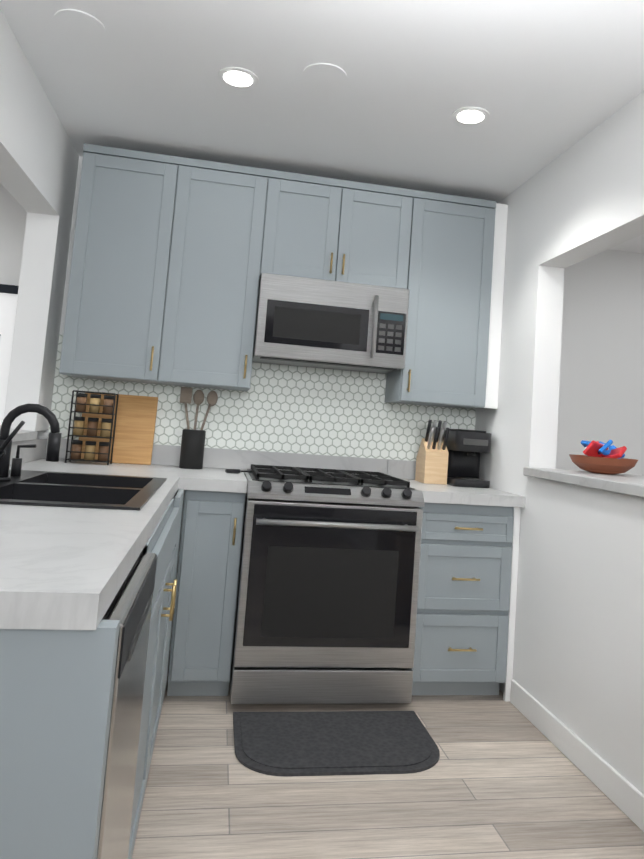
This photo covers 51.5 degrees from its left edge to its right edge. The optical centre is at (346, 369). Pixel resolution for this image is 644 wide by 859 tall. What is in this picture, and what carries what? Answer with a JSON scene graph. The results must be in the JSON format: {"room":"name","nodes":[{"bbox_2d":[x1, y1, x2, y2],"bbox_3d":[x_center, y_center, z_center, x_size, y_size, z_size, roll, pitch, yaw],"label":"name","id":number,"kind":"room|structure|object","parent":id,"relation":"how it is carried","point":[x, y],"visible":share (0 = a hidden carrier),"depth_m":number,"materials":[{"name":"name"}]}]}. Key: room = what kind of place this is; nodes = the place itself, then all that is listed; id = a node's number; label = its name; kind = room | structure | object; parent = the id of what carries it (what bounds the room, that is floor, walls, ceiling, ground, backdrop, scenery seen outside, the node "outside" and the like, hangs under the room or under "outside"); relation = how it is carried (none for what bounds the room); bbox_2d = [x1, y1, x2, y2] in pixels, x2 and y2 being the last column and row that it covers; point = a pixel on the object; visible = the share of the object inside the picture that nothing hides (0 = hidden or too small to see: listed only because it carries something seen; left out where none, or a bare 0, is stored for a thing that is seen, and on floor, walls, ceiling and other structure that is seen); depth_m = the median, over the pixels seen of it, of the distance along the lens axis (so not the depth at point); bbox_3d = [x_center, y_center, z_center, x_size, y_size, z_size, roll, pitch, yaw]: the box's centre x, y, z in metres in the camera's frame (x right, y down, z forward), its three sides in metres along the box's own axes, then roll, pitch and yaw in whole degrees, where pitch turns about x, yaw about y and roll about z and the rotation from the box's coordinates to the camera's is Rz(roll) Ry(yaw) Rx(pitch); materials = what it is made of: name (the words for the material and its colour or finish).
{"room":"kitchen","nodes":[
{"label":"kitchen","id":0,"kind":"room"},
{"bbox_2d":[23,156,184,650],"bbox_3d":[-0.412,0.234,3.673,2.475,2.440,0.370,5,-5,-10],"label":"wall","id":1,"kind":"structure","parent":0,"point":[42,434],"depth_m":3.35,"materials":[{"name":"white paint"}]},
{"bbox_2d":[59,143,194,385],"bbox_3d":[-1.046,-0.483,3.242,0.492,1.072,0.319,5,-5,-10],"label":"upper cabinet","id":2,"kind":"object","parent":1,"relation":"attached to","point":[173,258],"depth_m":3.09,"materials":[{"name":"grey"}]},
{"bbox_2d":[175,159,270,390],"bbox_3d":[-0.686,-0.451,3.309,0.487,1.072,0.319,5,-5,-10],"label":"upper cabinet","id":3,"kind":"object","parent":1,"relation":"attached to","point":[227,233],"depth_m":3.17,"materials":[{"name":"grey"}]},
{"bbox_2d":[48,335,475,479],"bbox_3d":[-0.374,0.250,3.486,2.203,0.660,0.008,5,-5,-10],"label":"tile backsplash","id":4,"kind":"structure","parent":1,"relation":"attached to","point":[297,409],"depth_m":3.50,"materials":[{"name":"white tile"}]},
{"bbox_2d":[45,438,415,479],"bbox_3d":[-0.388,0.477,3.455,2.203,0.099,0.014,5,-5,-10],"label":"backsplash","id":5,"kind":"structure","parent":4,"relation":"attached to","point":[229,458],"depth_m":3.46,"materials":[{"name":"stone"}]},
{"bbox_2d":[263,170,418,294],"bbox_3d":[-0.069,-0.671,3.443,0.733,0.523,0.319,5,-5,-10],"label":"upper cabinet","id":6,"kind":"object","parent":1,"relation":"attached to","point":[323,228],"depth_m":3.29,"materials":[{"name":"grey"}]},
{"bbox_2d":[252,273,409,373],"bbox_3d":[-0.092,-0.215,3.346,0.724,0.396,0.435,5,-5,-10],"label":"over-the-range microwave","id":7,"kind":"object","parent":6,"relation":"attached to","point":[318,323],"visible":1,"depth_m":3.18,"materials":[{"name":"silver metal"}]},
{"bbox_2d":[385,191,507,408],"bbox_3d":[0.527,-0.344,3.533,0.522,1.072,0.319,5,-5,-10],"label":"upper cabinet","id":8,"kind":"object","parent":1,"relation":"attached to","point":[454,325],"depth_m":3.38,"materials":[{"name":"grey"}]},
{"bbox_2d":[0,183,643,475],"bbox_3d":[-0.313,0.264,3.940,12.000,2.440,0.120,5,-5,-10],"label":"wall","id":9,"kind":"structure","parent":0,"point":[601,391],"depth_m":4.27,"materials":[{"name":"white paint"}]},
{"bbox_2d":[0,284,18,424],"bbox_3d":[-2.025,-0.004,3.554,0.540,0.940,0.030,5,-5,-10],"label":"mirror","id":10,"kind":"object","parent":9,"relation":"attached to","point":[8,298],"visible":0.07,"depth_m":3.61,"materials":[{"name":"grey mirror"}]},
{"bbox_2d":[0,0,643,253],"bbox_3d":[0.219,-1.149,1.737,12.000,0.060,9.500,5,-5,-10],"label":"ceiling","id":11,"kind":"structure","parent":0,"point":[543,83],"depth_m":2.48,"materials":[{"name":"white paint"}]},
{"bbox_2d":[0,9,78,229],"bbox_3d":[-0.915,-1.105,0.587,0.140,0.390,5.680,5,-5,-10],"label":"beam","id":12,"kind":"structure","parent":11,"relation":"attached to","point":[39,157],"depth_m":2.66,"materials":[{"name":"white paint"}]},
{"bbox_2d":[54,9,104,38],"bbox_3d":[-0.893,-1.152,2.229,0.159,0.005,0.159,6,-5,-16],"label":"ceiling plate","id":13,"kind":"object","parent":11,"relation":"attached to","point":[78,23],"depth_m":2.22,"materials":[{"name":"white plastic"}]},
{"bbox_2d":[218,66,257,88],"bbox_3d":[-0.407,-1.091,2.501,0.150,0.009,0.150,5,-5,-10],"label":"recessed light","id":14,"kind":"object","parent":11,"relation":"in","point":[237,77],"visible":1,"depth_m":2.49,"materials":[{"name":"white plastic"}]},
{"bbox_2d":[303,63,346,86],"bbox_3d":[-0.081,-1.075,2.440,0.159,0.005,0.159,6,-5,-16],"label":"ceiling plate","id":15,"kind":"object","parent":11,"relation":"attached to","point":[318,74],"depth_m":2.43,"materials":[{"name":"white plastic"}]},
{"bbox_2d":[452,106,488,124],"bbox_3d":[0.494,-1.012,2.667,0.150,0.009,0.150,5,-5,-10],"label":"recessed light","id":16,"kind":"object","parent":11,"relation":"in","point":[470,115],"visible":1,"depth_m":2.65,"materials":[{"name":"white plastic"}]},
{"bbox_2d":[539,91,643,267],"bbox_3d":[1.439,-0.890,0.675,0.130,0.465,5.000,5,-5,-10],"label":"header beam","id":17,"kind":"structure","parent":11,"relation":"attached to","point":[593,193],"depth_m":2.66,"materials":[{"name":"white paint"}]},
{"bbox_2d":[132,651,643,858],"bbox_3d":[0.040,1.335,1.519,12.000,0.060,9.500,5,-5,-10],"label":"floor","id":18,"kind":"structure","parent":0,"point":[501,779],"depth_m":2.10,"materials":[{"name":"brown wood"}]},
{"bbox_2d":[0,537,163,858],"bbox_3d":[-0.754,0.783,1.146,0.697,0.860,0.637,5,-5,-10],"label":"base cabinet","id":19,"kind":"object","parent":18,"relation":"on","point":[56,691],"depth_m":0.91,"materials":[{"name":"grey"}]},
{"bbox_2d":[0,458,187,629],"bbox_3d":[-0.909,0.395,2.086,0.673,0.049,2.511,5,-5,-10],"label":"countertop","id":20,"kind":"structure","parent":19,"relation":"on","point":[65,568],"depth_m":1.19,"materials":[{"name":"stone"}]},
{"bbox_2d":[0,403,61,481],"bbox_3d":[-1.026,0.236,2.172,0.200,0.248,0.262,5,-5,-10],"label":"faucet","id":21,"kind":"object","parent":20,"relation":"on","point":[53,445],"visible":1,"depth_m":2.11,"materials":[{"name":"black metal"}]},
{"bbox_2d":[0,470,166,509],"bbox_3d":[-0.900,0.480,2.096,0.560,0.230,0.880,5,-5,-10],"label":"sink basin","id":22,"kind":"object","parent":20,"relation":"in","point":[59,489],"visible":0.25,"depth_m":2.10,"materials":[{"name":"black metal"}]},
{"bbox_2d":[65,390,118,464],"bbox_3d":[-1.191,0.273,3.123,0.192,0.334,0.098,5,-5,-10],"label":"spice rack","id":23,"kind":"object","parent":20,"relation":"on","point":[108,405],"visible":1,"depth_m":3.10,"materials":[{"name":"black metal"}]},
{"bbox_2d":[79,393,157,464],"bbox_3d":[-1.130,0.291,3.293,0.350,0.338,0.072,5,-5,-10],"label":"cutting board","id":24,"kind":"object","parent":20,"relation":"on","point":[135,429],"visible":0.52,"depth_m":3.29,"materials":[{"name":"brown wood"}]},
{"bbox_2d":[97,552,156,858],"bbox_3d":[-0.735,0.787,1.139,0.679,0.852,0.537,5,-5,-10],"label":"dishwasher","id":25,"kind":"object","parent":18,"relation":"on","point":[130,607],"visible":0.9,"depth_m":1.15,"materials":[{"name":"silver metal"}]},
{"bbox_2d":[136,493,183,833],"bbox_3d":[-0.896,0.837,1.887,0.697,0.860,0.990,5,-5,-10],"label":"base cabinet","id":26,"kind":"object","parent":18,"relation":"on","point":[168,527],"depth_m":2.13,"materials":[{"name":"grey"}]},
{"bbox_2d":[168,489,183,661],"bbox_3d":[-1.012,0.882,2.493,0.697,0.860,0.358,5,-5,-10],"label":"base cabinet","id":27,"kind":"object","parent":18,"relation":"on","point":[180,491],"depth_m":2.67,"materials":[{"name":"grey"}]},
{"bbox_2d":[184,467,247,492],"bbox_3d":[-0.605,0.504,3.070,0.264,0.049,0.681,5,-5,-10],"label":"countertop","id":28,"kind":"structure","parent":27,"relation":"on","point":[204,479],"depth_m":2.78,"materials":[{"name":"stone"}]},
{"bbox_2d":[179,387,217,468],"bbox_3d":[-0.742,0.289,3.284,0.183,0.394,0.112,5,-5,-10],"label":"utensil crock","id":29,"kind":"object","parent":28,"relation":"on","point":[192,449],"visible":1,"depth_m":3.25,"materials":[{"name":"black ceramic"}]},
{"bbox_2d":[225,469,251,472],"bbox_3d":[-0.513,0.485,3.174,0.135,0.018,0.024,8,-6,-35],"label":"lighter","id":30,"kind":"object","parent":28,"relation":"on","point":[232,470],"visible":1,"depth_m":3.15,"materials":[{"name":"black"}]},
{"bbox_2d":[167,490,245,695],"bbox_3d":[-0.635,0.958,3.044,0.251,0.860,0.653,5,-5,-10],"label":"base cabinet","id":31,"kind":"object","parent":18,"relation":"on","point":[205,602],"visible":1,"depth_m":2.77,"materials":[{"name":"grey"}]},
{"bbox_2d":[230,464,423,703],"bbox_3d":[-0.125,0.956,3.073,0.752,0.942,0.785,5,-5,-10],"label":"range","id":32,"kind":"object","parent":18,"relation":"on","point":[327,595],"visible":0.98,"depth_m":2.76,"materials":[{"name":"silver metal"}]},
{"bbox_2d":[233,711,439,776],"bbox_3d":[-0.041,1.376,2.478,0.745,0.014,0.475,5,-5,-10],"label":"rug","id":33,"kind":"object","parent":18,"relation":"on","point":[312,743],"visible":0.98,"depth_m":2.44,"materials":[{"name":"grey fabric"}]},
{"bbox_2d":[411,502,520,701],"bbox_3d":[0.472,1.055,3.249,0.490,0.860,0.653,5,-5,-10],"label":"base cabinet","id":34,"kind":"object","parent":18,"relation":"on","point":[466,612],"visible":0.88,"depth_m":2.97,"materials":[{"name":"grey"}]},
{"bbox_2d":[402,479,524,507],"bbox_3d":[0.505,0.603,3.291,0.492,0.049,0.651,5,-5,-10],"label":"countertop","id":35,"kind":"structure","parent":34,"relation":"on","point":[441,493],"depth_m":3.00,"materials":[{"name":"stone"}]},
{"bbox_2d":[415,420,449,484],"bbox_3d":[0.448,0.425,3.455,0.120,0.324,0.191,5,-5,-10],"label":"knife block","id":36,"kind":"object","parent":35,"relation":"on","point":[432,461],"visible":1,"depth_m":3.39,"materials":[{"name":"brown wood"}]},
{"bbox_2d":[443,429,490,487],"bbox_3d":[0.614,0.459,3.489,0.192,0.285,0.302,5,-5,-10],"label":"coffee maker","id":37,"kind":"object","parent":35,"relation":"on","point":[465,448],"visible":0.85,"depth_m":3.38,"materials":[{"name":"black plastic"}]},
{"bbox_2d":[475,169,643,794],"bbox_3d":[1.304,0.116,0.922,0.130,2.440,5.680,5,-5,-10],"label":"wall","id":38,"kind":"structure","parent":0,"point":[581,674],"depth_m":2.72,"materials":[{"name":"white paint"}]},
{"bbox_2d":[510,679,643,831],"bbox_3d":[1.209,1.250,0.499,0.014,0.100,5.050,5,-5,-10],"label":"baseboard","id":39,"kind":"structure","parent":38,"relation":"attached to","point":[618,789],"depth_m":2.38,"materials":[{"name":"white wood"}]},
{"bbox_2d":[523,467,643,497],"bbox_3d":[1.516,0.299,0.601,0.520,0.039,4.998,5,-5,-10],"label":"sill ledge","id":40,"kind":"object","parent":38,"relation":"on","point":[628,484],"visible":1,"depth_m":2.55,"materials":[{"name":"stone"}]},
{"bbox_2d":[569,440,637,474],"bbox_3d":[1.101,0.373,2.865,0.280,0.146,0.280,5,-5,-10],"label":"bowl","id":41,"kind":"object","parent":40,"relation":"on","point":[600,457],"visible":1,"depth_m":2.80,"materials":[{"name":"brown wood"}]},
{"bbox_3d":[-1.339,0.740,1.972,0.129,1.005,2.540,5,-5,-10],"label":"wall","id":42,"kind":"structure","parent":0,"visible":0},
{"bbox_2d":[0,425,37,442],"bbox_3d":[-1.482,0.220,2.161,0.478,0.039,2.928,5,-5,-10],"label":"sill ledge","id":43,"kind":"object","parent":42,"relation":"on","point":[21,436],"visible":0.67,"depth_m":2.85,"materials":[{"name":"stone"}]},
{"bbox_2d":[3,212,70,430],"bbox_3d":[-1.474,-0.216,3.186,0.140,1.004,0.250,5,-5,-10],"label":"column","id":44,"kind":"structure","parent":43,"relation":"on","point":[35,340],"depth_m":3.08,"materials":[{"name":"white paint"}]},
{"bbox_2d":[9,438,46,465],"bbox_3d":[-1.240,0.294,2.034,0.010,0.094,2.519,5,-5,-10],"label":"backsplash","id":45,"kind":"structure","parent":42,"relation":"attached to","point":[32,454],"depth_m":2.98,"materials":[{"name":"stone"}]}
]}

